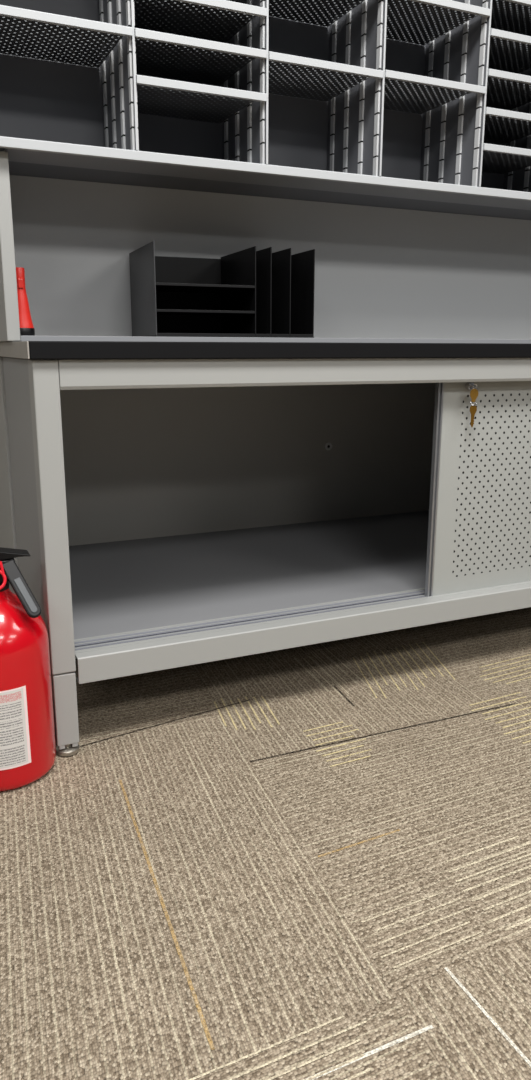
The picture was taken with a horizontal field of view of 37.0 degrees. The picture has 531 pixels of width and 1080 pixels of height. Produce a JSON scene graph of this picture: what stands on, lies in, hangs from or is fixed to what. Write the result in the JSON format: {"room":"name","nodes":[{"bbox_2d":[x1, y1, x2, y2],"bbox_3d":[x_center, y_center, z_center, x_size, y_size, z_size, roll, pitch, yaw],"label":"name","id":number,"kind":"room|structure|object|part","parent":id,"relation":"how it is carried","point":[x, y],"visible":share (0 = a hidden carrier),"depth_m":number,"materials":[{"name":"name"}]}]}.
{"room":"back office","nodes":[
{"label":"back office","id":0,"kind":"room"},
{"bbox_2d":[0,607,530,1079],"bbox_3d":[0.339,0.472,1.407,5.907,0.001,4.309,-6,15,-24],"label":"floor","id":1,"kind":"structure","parent":0,"point":[308,862],"depth_m":1.23,"materials":[{"name":"carpet"}]},
{"bbox_2d":[0,547,55,790],"bbox_3d":[-0.503,0.228,1.481,0.195,0.435,0.196,-6,15,-24],"label":"fire extinguisher","id":2,"kind":"object","parent":1,"relation":"on","point":[27,730],"visible":1,"depth_m":1.43,"materials":[{"name":"red metal"}]},
{"bbox_3d":[-0.501,0.025,1.433,0.144,0.018,0.040,-6,15,-24],"label":"squeeze lever","id":3,"kind":"part","parent":2,"relation":"part of","materials":[{"name":"black plastic"}]},
{"bbox_3d":[-0.437,0.087,1.420,0.078,0.098,0.025,8,16,29],"label":"carry handle","id":4,"kind":"part","parent":2,"relation":"part of","materials":[{"name":"black plastic"}]},
{"bbox_2d":[0,357,530,756],"bbox_3d":[0.244,-0.133,2.269,1.873,0.767,0.939,-6,15,-24],"label":"base cabinet","id":5,"kind":"object","parent":1,"relation":"on","point":[167,513],"visible":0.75,"depth_m":2.00,"materials":[{"name":"metal"}]},
{"bbox_3d":[-0.676,-0.157,2.044,0.024,0.618,0.444,-6,15,-24],"label":"panel","id":6,"kind":"part","parent":5,"relation":"part of","materials":[{"name":"grey metal"}]},
{"bbox_3d":[-0.498,-0.068,1.678,0.018,0.618,0.382,-6,15,-24],"label":"panel","id":7,"kind":"part","parent":5,"relation":"part of","materials":[{"name":"grey metal"}]},
{"bbox_3d":[-0.399,-0.035,1.488,0.046,0.592,0.050,-6,15,-24],"label":"leg","id":8,"kind":"part","parent":5,"relation":"part of","materials":[{"name":"grey metal"}]},
{"bbox_3d":[0.052,-0.304,2.655,1.825,0.618,0.008,-6,15,-24],"label":"panel","id":9,"kind":"part","parent":5,"relation":"part of","materials":[{"name":"metal"}]},
{"bbox_2d":[0,341,530,358],"bbox_3d":[0.246,-0.521,2.173,1.886,0.031,0.950,-6,15,-24],"label":"countertop","id":10,"kind":"structure","parent":5,"relation":"on","point":[17,349],"depth_m":1.55,"materials":[{"name":"black laminate"}]},
{"bbox_2d":[0,0,530,343],"bbox_3d":[0.315,-1.033,1.889,1.936,1.098,0.316,-6,15,-24],"label":"mail sorter","id":11,"kind":"object","parent":10,"relation":"on","point":[388,140],"visible":1,"depth_m":1.81,"materials":[{"name":"grey metal"}]},
{"bbox_3d":[-0.542,-0.576,1.611,0.025,0.337,0.280,-6,15,-24],"label":"post","id":12,"kind":"part","parent":11,"relation":"part of","materials":[{"name":"grey metal"}]},
{"bbox_2d":[16,267,34,335],"bbox_3d":[-0.504,-0.490,1.639,0.047,0.136,0.047,-6,15,-24],"label":"flashlight","id":13,"kind":"object","parent":11,"relation":"on","point":[26,325],"visible":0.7,"depth_m":1.63,"materials":[{"name":"red plastic"}]},
{"bbox_2d":[18,279,22,287],"bbox_3d":[-0.500,-0.523,1.620,0.010,0.018,0.004,-6,15,-24],"label":"switch","id":14,"kind":"object","parent":13,"relation":"attached to","point":[20,281],"depth_m":1.62,"materials":[{"name":"red plastic"}]},
{"bbox_2d":[0,5,131,67],"bbox_3d":[-0.419,-0.953,1.519,0.268,0.014,0.243,-6,15,-24],"label":"shelf","id":15,"kind":"object","parent":11,"relation":"attached to","point":[28,38],"depth_m":1.53,"materials":[{"name":"grey metal"}]},
{"bbox_2d":[134,0,266,42],"bbox_3d":[-0.170,-1.051,1.613,0.268,0.014,0.243,-6,15,-24],"label":"shelf","id":16,"kind":"object","parent":11,"relation":"attached to","point":[224,21],"depth_m":1.60,"materials":[{"name":"grey metal"}]},
{"bbox_2d":[134,28,266,85],"bbox_3d":[-0.170,-0.979,1.631,0.268,0.014,0.243,-6,15,-24],"label":"shelf","id":17,"kind":"object","parent":11,"relation":"attached to","point":[158,54],"depth_m":1.62,"materials":[{"name":"grey metal"}]},
{"bbox_2d":[136,75,266,123],"bbox_3d":[-0.170,-0.903,1.649,0.268,0.014,0.243,-6,15,-24],"label":"shelf","id":18,"kind":"object","parent":11,"relation":"attached to","point":[159,100],"depth_m":1.65,"materials":[{"name":"grey metal"}]},
{"bbox_2d":[129,241,314,337],"bbox_3d":[-0.103,-0.560,1.817,0.365,0.190,0.240,-5,15,-21],"label":"desk organizer","id":19,"kind":"object","parent":11,"relation":"on","point":[249,292],"visible":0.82,"depth_m":1.81,"materials":[{"name":"black metal"}]},
{"bbox_3d":[-0.271,-0.546,1.752,0.003,0.187,0.238,-5,15,-21],"label":"panel","id":20,"kind":"part","parent":19,"relation":"part of","materials":[{"name":"black metal"}]},
{"bbox_3d":[-0.146,-0.586,1.923,0.359,0.183,0.003,-5,15,-21],"label":"panel","id":21,"kind":"part","parent":19,"relation":"part of","materials":[{"name":"black metal"}]},
{"bbox_2d":[156,282,254,292],"bbox_3d":[-0.168,-0.565,1.788,0.219,0.005,0.235,-5,15,-21],"label":"tray","id":22,"kind":"object","parent":19,"relation":"on","point":[236,287],"depth_m":1.77,"materials":[{"name":"black paint"}]},
{"bbox_2d":[156,309,254,315],"bbox_3d":[-0.168,-0.514,1.801,0.219,0.005,0.235,-5,15,-21],"label":"tray","id":23,"kind":"object","parent":19,"relation":"on","point":[159,312],"depth_m":1.79,"materials":[{"name":"black paint"}]},
{"bbox_3d":[0.065,-0.577,1.880,0.003,0.187,0.238,-5,15,-21],"label":"panel","id":24,"kind":"part","parent":19,"relation":"part of","materials":[{"name":"black metal"}]},
{"bbox_3d":[0.260,-0.703,2.116,1.866,0.349,0.008,-6,15,-24],"label":"panel","id":25,"kind":"part","parent":11,"relation":"part of","materials":[{"name":"grey metal"}]},
{"bbox_2d":[269,0,363,26],"bbox_3d":[0.079,-1.159,1.705,0.268,0.014,0.243,-6,15,-24],"label":"shelf","id":26,"kind":"object","parent":11,"relation":"attached to","point":[282,13],"depth_m":1.78,"materials":[{"name":"grey metal"}]},
{"bbox_2d":[268,51,383,101],"bbox_3d":[0.079,-1.005,1.743,0.268,0.014,0.243,-6,15,-24],"label":"shelf","id":27,"kind":"object","parent":11,"relation":"attached to","point":[291,78],"depth_m":1.74,"materials":[{"name":"grey metal"}]},
{"bbox_2d":[384,70,485,113],"bbox_3d":[0.327,-1.034,1.854,0.268,0.014,0.243,-6,15,-24],"label":"shelf","id":28,"kind":"object","parent":11,"relation":"attached to","point":[404,93],"depth_m":1.85,"materials":[{"name":"grey metal"}]},
{"bbox_2d":[386,0,490,44],"bbox_3d":[0.328,-1.186,1.817,0.268,0.014,0.243,-6,15,-24],"label":"shelf","id":29,"kind":"object","parent":11,"relation":"attached to","point":[409,22],"depth_m":1.82,"materials":[{"name":"grey metal"}]},
{"bbox_2d":[482,143,530,173],"bbox_3d":[0.576,-0.947,1.994,0.268,0.014,0.243,-6,15,-24],"label":"shelf","id":30,"kind":"object","parent":11,"relation":"attached to","point":[497,159],"depth_m":1.99,"materials":[{"name":"grey metal"}]},
{"bbox_2d":[484,107,530,143],"bbox_3d":[0.576,-1.021,1.976,0.268,0.014,0.243,-6,15,-24],"label":"shelf","id":31,"kind":"object","parent":11,"relation":"attached to","point":[501,126],"depth_m":1.98,"materials":[{"name":"grey metal"}]},
{"bbox_2d":[486,68,530,109],"bbox_3d":[0.576,-1.098,1.957,0.268,0.014,0.243,-6,15,-24],"label":"shelf","id":32,"kind":"object","parent":11,"relation":"attached to","point":[505,90],"depth_m":1.94,"materials":[{"name":"grey metal"}]},
{"bbox_2d":[488,28,530,73],"bbox_3d":[0.576,-1.176,1.938,0.268,0.014,0.243,-6,15,-24],"label":"shelf","id":33,"kind":"object","parent":11,"relation":"attached to","point":[508,51],"depth_m":1.91,"materials":[{"name":"grey metal"}]},
{"bbox_2d":[491,0,530,35],"bbox_3d":[0.577,-1.251,1.920,0.268,0.014,0.243,-6,15,-24],"label":"shelf","id":34,"kind":"object","parent":11,"relation":"attached to","point":[514,16],"depth_m":1.90,"materials":[{"name":"grey metal"}]},
{"bbox_3d":[0.433,0.167,1.922,1.771,0.054,0.030,-6,15,-24],"label":"rail","id":35,"kind":"part","parent":5,"relation":"part of","materials":[{"name":"grey metal"}]},
{"bbox_3d":[0.398,-0.126,1.870,0.014,0.541,0.012,-6,15,-24],"label":"edge pull","id":36,"kind":"part","parent":5,"relation":"part of","materials":[{"name":"metal"}]},
{"bbox_2d":[470,384,477,426],"bbox_3d":[0.479,-0.309,1.831,0.017,0.100,0.020,6,15,24],"label":"keys","id":37,"kind":"object","parent":5,"relation":"hanging from","point":[474,392],"visible":1,"depth_m":1.83,"materials":[{"name":"gold metal"}]},
{"bbox_3d":[0.815,-0.171,2.059,0.904,0.541,0.010,-6,15,-24],"label":"sliding door","id":38,"kind":"part","parent":5,"relation":"part of","materials":[{"name":"metal"}]}
]}

